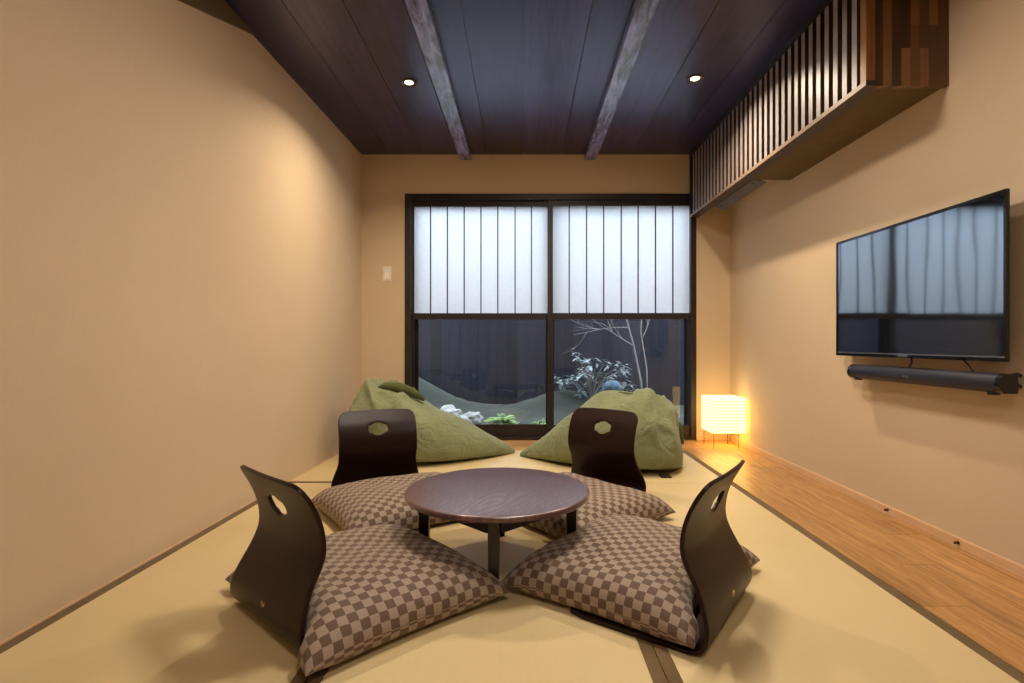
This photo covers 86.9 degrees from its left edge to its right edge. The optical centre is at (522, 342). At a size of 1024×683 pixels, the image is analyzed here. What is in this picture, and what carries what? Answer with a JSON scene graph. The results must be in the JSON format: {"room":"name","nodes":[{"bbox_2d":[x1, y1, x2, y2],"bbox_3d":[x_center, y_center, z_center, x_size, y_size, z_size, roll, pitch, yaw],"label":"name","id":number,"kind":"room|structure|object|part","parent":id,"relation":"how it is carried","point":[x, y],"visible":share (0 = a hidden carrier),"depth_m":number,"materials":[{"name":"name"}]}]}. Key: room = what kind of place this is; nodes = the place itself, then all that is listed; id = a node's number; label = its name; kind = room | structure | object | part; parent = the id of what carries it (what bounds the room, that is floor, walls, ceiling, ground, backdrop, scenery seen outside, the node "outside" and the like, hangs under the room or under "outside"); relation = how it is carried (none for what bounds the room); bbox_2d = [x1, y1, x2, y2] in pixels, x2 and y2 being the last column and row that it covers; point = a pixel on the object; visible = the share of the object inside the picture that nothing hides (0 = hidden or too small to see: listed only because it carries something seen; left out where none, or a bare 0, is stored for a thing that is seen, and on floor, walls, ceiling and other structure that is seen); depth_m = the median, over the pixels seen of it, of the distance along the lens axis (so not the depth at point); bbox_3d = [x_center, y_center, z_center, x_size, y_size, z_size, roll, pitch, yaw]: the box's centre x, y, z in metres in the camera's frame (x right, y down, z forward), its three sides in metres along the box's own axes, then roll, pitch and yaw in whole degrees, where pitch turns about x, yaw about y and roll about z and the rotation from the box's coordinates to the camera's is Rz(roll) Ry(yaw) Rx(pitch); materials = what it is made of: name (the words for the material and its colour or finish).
{"room":"japanese living room","nodes":[
{"label":"japanese living room","id":0,"kind":"room"},
{"bbox_2d":[0,0,361,641],"bbox_3d":[-1.414,-0.368,1.281,0.120,2.536,6.165,0,0,1],"label":"wall","id":1,"kind":"structure","parent":0,"point":[181,220],"depth_m":1.93,"materials":[{"name":"beige paint"}]},
{"bbox_2d":[0,452,338,645],"bbox_3d":[-1.354,0.802,1.110,0.006,0.055,5.621,0,0,1],"label":"baseboard","id":2,"kind":"structure","parent":1,"relation":"attached to","point":[192,535],"depth_m":1.81,"materials":[{"name":"brown wood"}]},
{"bbox_2d":[178,0,254,34],"bbox_3d":[-1.341,-1.268,1.930,0.022,0.496,1.461,0,0,1],"label":"trim","id":3,"kind":"structure","parent":1,"relation":"attached to","point":[219,9],"depth_m":2.36,"materials":[{"name":"brown wood"}]},
{"bbox_2d":[224,0,824,153],"bbox_3d":[0.092,-1.576,1.331,3.385,0.120,6.262,0,0,0],"label":"ceiling","id":4,"kind":"structure","parent":0,"point":[527,76],"depth_m":2.95,"materials":[{"name":"wood"}]},
{"bbox_2d":[400,78,417,86],"bbox_3d":[-0.662,-1.512,3.137,0.100,0.007,0.100,0,0,0],"label":"recessed light","id":5,"kind":"object","parent":4,"relation":"in","point":[408,82],"visible":1,"depth_m":3.13,"materials":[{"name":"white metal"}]},
{"bbox_2d":[405,0,470,159],"bbox_3d":[-0.462,-1.494,1.321,0.093,0.047,6.042,0,0,0],"label":"beam","id":6,"kind":"structure","parent":4,"relation":"attached to","point":[420,11],"depth_m":2.89,"materials":[{"name":"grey wood"}]},
{"bbox_2d":[585,0,658,159],"bbox_3d":[0.540,-1.494,1.321,0.090,0.047,6.042,0,0,0],"label":"beam","id":7,"kind":"structure","parent":4,"relation":"attached to","point":[642,12],"depth_m":2.89,"materials":[{"name":"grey wood"}]},
{"bbox_2d":[686,74,703,82],"bbox_3d":[0.984,-1.512,3.090,0.100,0.007,0.100,0,0,0],"label":"recessed light","id":8,"kind":"object","parent":4,"relation":"in","point":[694,78],"visible":1,"depth_m":3.08,"materials":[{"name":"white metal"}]},
{"bbox_2d":[362,154,729,435],"bbox_3d":[0.168,-0.368,4.422,3.235,2.536,0.160,0,0,0],"label":"wall","id":9,"kind":"structure","parent":0,"point":[386,178],"depth_m":4.34,"materials":[{"name":"beige paint"}]},
{"bbox_2d":[383,266,390,280],"bbox_3d":[-1.093,-0.555,4.336,0.070,0.120,0.012,0,0,0],"label":"light switch","id":10,"kind":"object","parent":9,"relation":"attached to","point":[386,269],"visible":1,"depth_m":4.33,"materials":[{"name":"white plastic"}]},
{"bbox_2d":[405,194,695,439],"bbox_3d":[0.221,-0.208,4.418,2.340,1.979,0.177,0,0,0],"label":"window","id":11,"kind":"structure","parent":9,"relation":"in","point":[409,198],"depth_m":4.33,"materials":[{"name":"brown wood"}]},
{"bbox_2d":[412,201,547,435],"bbox_3d":[-0.331,-0.196,4.396,1.141,1.908,0.029,0,0,0],"label":"shoji panel","id":12,"kind":"object","parent":11,"relation":"attached to","point":[471,259],"visible":0.8,"depth_m":4.40,"materials":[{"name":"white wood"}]},
{"bbox_3d":[0.224,-0.196,4.479,2.245,1.908,0.035,0,0,0],"label":"sash","id":13,"kind":"part","parent":11,"relation":"part of","materials":[{"name":"clear glass"}]},
{"bbox_2d":[548,200,689,436],"bbox_3d":[0.777,-0.196,4.364,1.152,1.908,0.029,0,0,0],"label":"shoji panel","id":14,"kind":"object","parent":11,"relation":"attached to","point":[608,259],"visible":0.88,"depth_m":4.37,"materials":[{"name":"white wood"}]},
{"bbox_2d":[696,436,728,439],"bbox_3d":[1.522,0.762,4.341,0.261,0.036,0.022,0,0,0],"label":"baseboard","id":15,"kind":"structure","parent":9,"relation":"attached to","point":[697,437],"depth_m":4.33,"materials":[{"name":"brown wood"}]},
{"bbox_2d":[501,440,1023,673],"bbox_3d":[0.043,0.840,1.331,3.285,0.120,6.062,0,0,0],"label":"floor","id":16,"kind":"structure","parent":0,"point":[983,601],"depth_m":2.02,"materials":[{"name":"brown wood"}]},
{"bbox_2d":[0,483,342,682],"bbox_3d":[-0.945,0.807,1.056,0.887,0.055,3.912,0,0,0],"label":"mat","id":17,"kind":"object","parent":16,"relation":"on","point":[175,617],"visible":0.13,"depth_m":1.45,"materials":[{"name":"wicker"}]},
{"bbox_2d":[230,465,325,650],"bbox_3d":[-0.566,0.565,1.605,0.456,0.430,0.423,0,0,42],"label":"chair","id":18,"kind":"object","parent":17,"relation":"on","point":[276,577],"visible":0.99,"depth_m":1.44,"materials":[{"name":"brown wood"}]},
{"bbox_2d":[225,524,508,676],"bbox_3d":[-0.492,0.704,1.668,0.610,0.123,0.676,0,0,-43],"label":"floor cushion","id":19,"kind":"object","parent":18,"relation":"on","point":[376,585],"visible":0.77,"depth_m":1.49,"materials":[{"name":"fabric"}]},
{"bbox_2d":[331,409,418,486],"bbox_3d":[-0.685,0.565,2.660,0.456,0.430,0.423,0,0,-25],"label":"chair","id":20,"kind":"object","parent":17,"relation":"on","point":[363,454],"visible":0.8,"depth_m":2.80,"materials":[{"name":"brown wood"}]},
{"bbox_2d":[311,472,449,530],"bbox_3d":[-0.556,0.704,2.490,0.676,0.125,0.610,0,0,-35],"label":"floor cushion","id":21,"kind":"object","parent":20,"relation":"on","point":[380,500],"visible":0.48,"depth_m":2.28,"materials":[{"name":"fabric"}]},
{"bbox_2d":[289,450,571,482],"bbox_3d":[-0.492,0.807,3.468,1.649,0.055,0.908,0,0,0],"label":"mat","id":22,"kind":"object","parent":16,"relation":"on","point":[324,472],"visible":0.14,"depth_m":3.44,"materials":[{"name":"wicker"}]},
{"bbox_2d":[349,378,514,461],"bbox_3d":[-0.617,0.506,3.664,1.115,0.545,0.681,0,0,0],"label":"beanbag","id":23,"kind":"object","parent":22,"relation":"on","point":[442,435],"visible":0.69,"depth_m":3.48,"materials":[{"name":"green fabric"}]},
{"bbox_2d":[306,521,667,682],"bbox_3d":[-0.083,0.807,1.056,0.832,0.055,3.912,0,0,0],"label":"mat","id":24,"kind":"object","parent":16,"relation":"on","point":[517,636],"visible":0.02,"depth_m":1.39,"materials":[{"name":"wicker"}]},
{"bbox_2d":[404,467,589,597],"bbox_3d":[-0.090,0.649,1.930,0.654,0.262,0.654,0,0,0],"label":"table","id":25,"kind":"object","parent":24,"relation":"on","point":[496,501],"visible":0.91,"depth_m":1.81,"materials":[{"name":"brown wood"}]},
{"bbox_3d":[-0.352,0.662,1.930,0.037,0.236,0.037,0,0,0],"label":"leg","id":26,"kind":"part","parent":25,"relation":"part of","materials":[{"name":"black wood"}]},
{"bbox_3d":[-0.090,0.662,1.668,0.037,0.236,0.037,0,0,0],"label":"leg","id":27,"kind":"part","parent":25,"relation":"part of","materials":[{"name":"brown wood"}]},
{"bbox_3d":[0.172,0.662,1.930,0.037,0.236,0.037,0,0,0],"label":"leg","id":28,"kind":"part","parent":25,"relation":"part of","materials":[{"name":"black wood"}]},
{"bbox_2d":[640,450,733,482],"bbox_3d":[0.757,0.807,3.468,0.843,0.055,0.908,0,0,0],"label":"mat","id":29,"kind":"object","parent":16,"relation":"on","point":[693,470],"visible":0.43,"depth_m":3.23,"materials":[{"name":"wicker"}]},
{"bbox_2d":[520,387,683,477],"bbox_3d":[0.498,0.533,3.487,1.034,0.492,0.747,0,0,0],"label":"beanbag","id":30,"kind":"object","parent":29,"relation":"on","point":[659,437],"visible":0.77,"depth_m":3.25,"materials":[{"name":"green fabric"}]},
{"bbox_2d":[701,395,746,448],"bbox_3d":[1.511,0.592,4.075,0.252,0.376,0.245,0,0,0],"label":"lamp","id":31,"kind":"object","parent":16,"relation":"on","point":[724,414],"visible":1,"depth_m":3.96,"materials":[{"name":"beige paper"}]},
{"bbox_2d":[646,483,1023,682],"bbox_3d":[0.757,0.807,1.056,0.843,0.055,3.912,0,0,0],"label":"mat","id":32,"kind":"object","parent":16,"relation":"on","point":[807,612],"visible":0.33,"depth_m":1.48,"materials":[{"name":"wicker"}]},
{"bbox_2d":[568,407,645,491],"bbox_3d":[0.319,0.565,2.715,0.456,0.430,0.423,0,0,39],"label":"chair","id":33,"kind":"object","parent":32,"relation":"on","point":[609,457],"visible":0.71,"depth_m":2.83,"materials":[{"name":"brown wood"}]},
{"bbox_2d":[528,472,675,537],"bbox_3d":[0.227,0.704,2.460,0.610,0.124,0.676,0,0,-39],"label":"floor cushion","id":34,"kind":"object","parent":33,"relation":"on","point":[605,498],"visible":0.35,"depth_m":2.27,"materials":[{"name":"fabric"}]},
{"bbox_2d":[571,459,751,655],"bbox_3d":[0.418,0.565,1.624,0.423,0.430,0.456,0,0,36],"label":"chair","id":35,"kind":"object","parent":32,"relation":"on","point":[719,571],"visible":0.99,"depth_m":1.46,"materials":[{"name":"brown wood"}]},
{"bbox_2d":[501,515,759,648],"bbox_3d":[0.374,0.703,1.775,0.610,0.125,0.676,0,0,36],"label":"floor cushion","id":36,"kind":"object","parent":35,"relation":"on","point":[627,570],"visible":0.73,"depth_m":1.58,"materials":[{"name":"fabric"}]},
{"bbox_3d":[0.381,0.774,1.651,0.331,0.011,0.456,0,0,35],"label":"seat","id":37,"kind":"part","parent":35,"relation":"part of","materials":[{"name":"brown fabric"}]},
{"bbox_3d":[0.553,0.565,1.529,0.093,0.430,0.456,0,0,35],"label":"backrest","id":38,"kind":"part","parent":35,"relation":"part of","materials":[{"name":"brown wood"}]},
{"bbox_2d":[730,0,1023,565],"bbox_3d":[1.725,-0.368,1.281,0.120,2.536,6.162,0,0,0],"label":"wall","id":39,"kind":"structure","parent":0,"point":[951,460],"depth_m":2.41,"materials":[{"name":"beige paint"}]},
{"bbox_2d":[714,180,768,209],"bbox_3d":[1.558,-1.181,3.790,0.215,0.318,0.820,0,0,0],"label":"air conditioner","id":40,"kind":"object","parent":39,"relation":"attached to","point":[752,185],"visible":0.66,"depth_m":3.73,"materials":[{"name":"black plastic"}]},
{"bbox_2d":[689,0,948,217],"bbox_3d":[1.502,-1.261,3.224,0.327,0.510,2.236,0,0,0],"label":"cover","id":41,"kind":"object","parent":39,"relation":"attached to","point":[854,66],"visible":1,"depth_m":2.48,"materials":[{"name":"brown wood"}]},
{"bbox_3d":[1.361,-1.256,4.327,0.045,0.460,0.030,0,0,0],"label":"wall post","id":42,"kind":"part","parent":41,"relation":"part of","materials":[{"name":"brown wood"}]},
{"bbox_3d":[1.361,-1.501,3.224,0.045,0.030,2.236,0,0,0],"label":"rail","id":43,"kind":"part","parent":41,"relation":"part of","materials":[{"name":"brown wood"}]},
{"bbox_3d":[1.373,-1.016,3.224,0.070,0.020,2.236,0,0,0],"label":"rail","id":44,"kind":"part","parent":41,"relation":"part of","materials":[{"name":"brown wood"}]},
{"bbox_3d":[1.536,-1.020,2.747,0.257,0.012,1.226,0,0,0],"label":"panel","id":45,"kind":"part","parent":41,"relation":"part of","materials":[{"name":"brown wood"}]},
{"bbox_3d":[1.356,-1.256,2.124,0.036,0.460,0.036,0,0,0],"label":"corner post","id":46,"kind":"part","parent":41,"relation":"part of","materials":[{"name":"brown wood"}]},
{"bbox_3d":[1.520,-1.261,2.122,0.291,0.510,0.024,0,0,0],"label":"panel","id":47,"kind":"part","parent":41,"relation":"part of","materials":[{"name":"brown wood"}]},
{"bbox_2d":[729,435,1023,578],"bbox_3d":[1.664,0.761,1.321,0.022,0.038,6.042,0,0,0],"label":"baseboard","id":48,"kind":"structure","parent":39,"relation":"attached to","point":[988,556],"depth_m":2.33,"materials":[{"name":"brown wood"}]},
{"bbox_2d":[836,188,1009,366],"bbox_3d":[1.630,-0.205,2.274,0.068,0.614,0.972,0,0,0],"label":"television","id":49,"kind":"object","parent":39,"relation":"attached to","point":[936,284],"visible":0.98,"depth_m":2.11,"materials":[{"name":"black plastic"}]},
{"bbox_3d":[1.600,0.048,2.274,0.004,0.005,0.964,0,0,0],"label":"silver trim","id":50,"kind":"part","parent":49,"relation":"part of","materials":[{"name":"silver metal"}]},
{"bbox_2d":[847,360,1021,394],"bbox_3d":[1.617,0.111,2.192,0.107,0.127,0.835,0,0,0],"label":"soundbar","id":51,"kind":"object","parent":39,"relation":"attached to","point":[991,383],"visible":0.97,"depth_m":2.02,"materials":[{"name":"black plastic"}]},
{"label":"outside","id":52,"kind":"structure","parent":0,"visible":0},
{"bbox_2d":[419,377,683,424],"bbox_3d":[0.000,0.533,5.707,6.400,0.534,2.400,0,0,0],"label":"ground","id":53,"kind":"structure","parent":52,"point":[530,411],"depth_m":5.86,"materials":[{"name":"grey gravel"}]},
{"bbox_2d":[441,404,462,415],"bbox_3d":[-0.717,0.706,5.203,0.280,0.220,0.262,0,0,0],"label":"rock","id":54,"kind":"object","parent":53,"relation":"on","point":[451,409],"visible":0.3,"depth_m":5.16,"materials":[{"name":"white stone"}]},
{"bbox_2d":[459,412,483,423],"bbox_3d":[-0.477,0.710,4.932,0.232,0.173,0.264,0,0,0],"label":"rock","id":55,"kind":"object","parent":53,"relation":"on","point":[473,417],"visible":0.6,"depth_m":4.86,"materials":[{"name":"white stone"}]},
{"bbox_2d":[484,413,519,423],"bbox_3d":[-0.192,0.741,5.173,0.350,0.140,0.294,0,0,-32],"label":"fern","id":56,"kind":"object","parent":53,"relation":"on","point":[503,420],"visible":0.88,"depth_m":5.15,"materials":[{"name":"green plant"}]},
{"bbox_2d":[535,419,545,423],"bbox_3d":[0.172,0.747,5.000,0.156,0.085,0.175,0,0,-31],"label":"fern","id":57,"kind":"object","parent":53,"relation":"on","point":[543,420],"visible":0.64,"depth_m":5.00,"materials":[{"name":"green plant"}]},
{"bbox_2d":[419,319,683,404],"bbox_3d":[0.039,-0.120,6.843,6.478,2.400,0.085,0,0,0],"label":"fence","id":58,"kind":"object","parent":53,"relation":"on","point":[488,361],"visible":0.15,"depth_m":6.80,"materials":[{"name":"black wood"}]},
{"bbox_2d":[554,351,633,397],"bbox_3d":[0.775,0.361,5.932,1.031,0.531,0.633,0,0,0],"label":"shrub","id":59,"kind":"object","parent":53,"relation":"on","point":[586,369],"visible":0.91,"depth_m":5.89,"materials":[{"name":"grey plant"}]},
{"bbox_3d":[0.819,0.415,5.884,0.147,0.416,0.147,0,0,0],"label":"stem","id":60,"kind":"part","parent":59,"relation":"part of","materials":[{"name":"grey plant"}]},
{"bbox_3d":[0.897,0.463,5.849,0.312,0.324,0.214,0,0,0],"label":"stem","id":61,"kind":"part","parent":59,"relation":"part of","materials":[{"name":"grey plant"}]},
{"bbox_3d":[0.895,0.425,5.845,0.310,0.399,0.223,0,0,0],"label":"stem","id":62,"kind":"part","parent":59,"relation":"part of","materials":[{"name":"grey plant"}]},
{"bbox_2d":[565,319,649,388],"bbox_3d":[0.941,-0.084,5.800,1.166,1.673,0.699,0,0,22],"label":"tree","id":63,"kind":"object","parent":53,"relation":"on","point":[628,327],"visible":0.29,"depth_m":5.84,"materials":[{"name":"grey plant"}]},
{"bbox_2d":[602,380,621,390],"bbox_3d":[0.865,0.585,5.240,0.220,0.448,0.220,0,0,0],"label":"rock","id":64,"kind":"object","parent":53,"relation":"on","point":[611,384],"visible":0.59,"depth_m":5.18,"materials":[{"name":"grey stone"}]}
]}

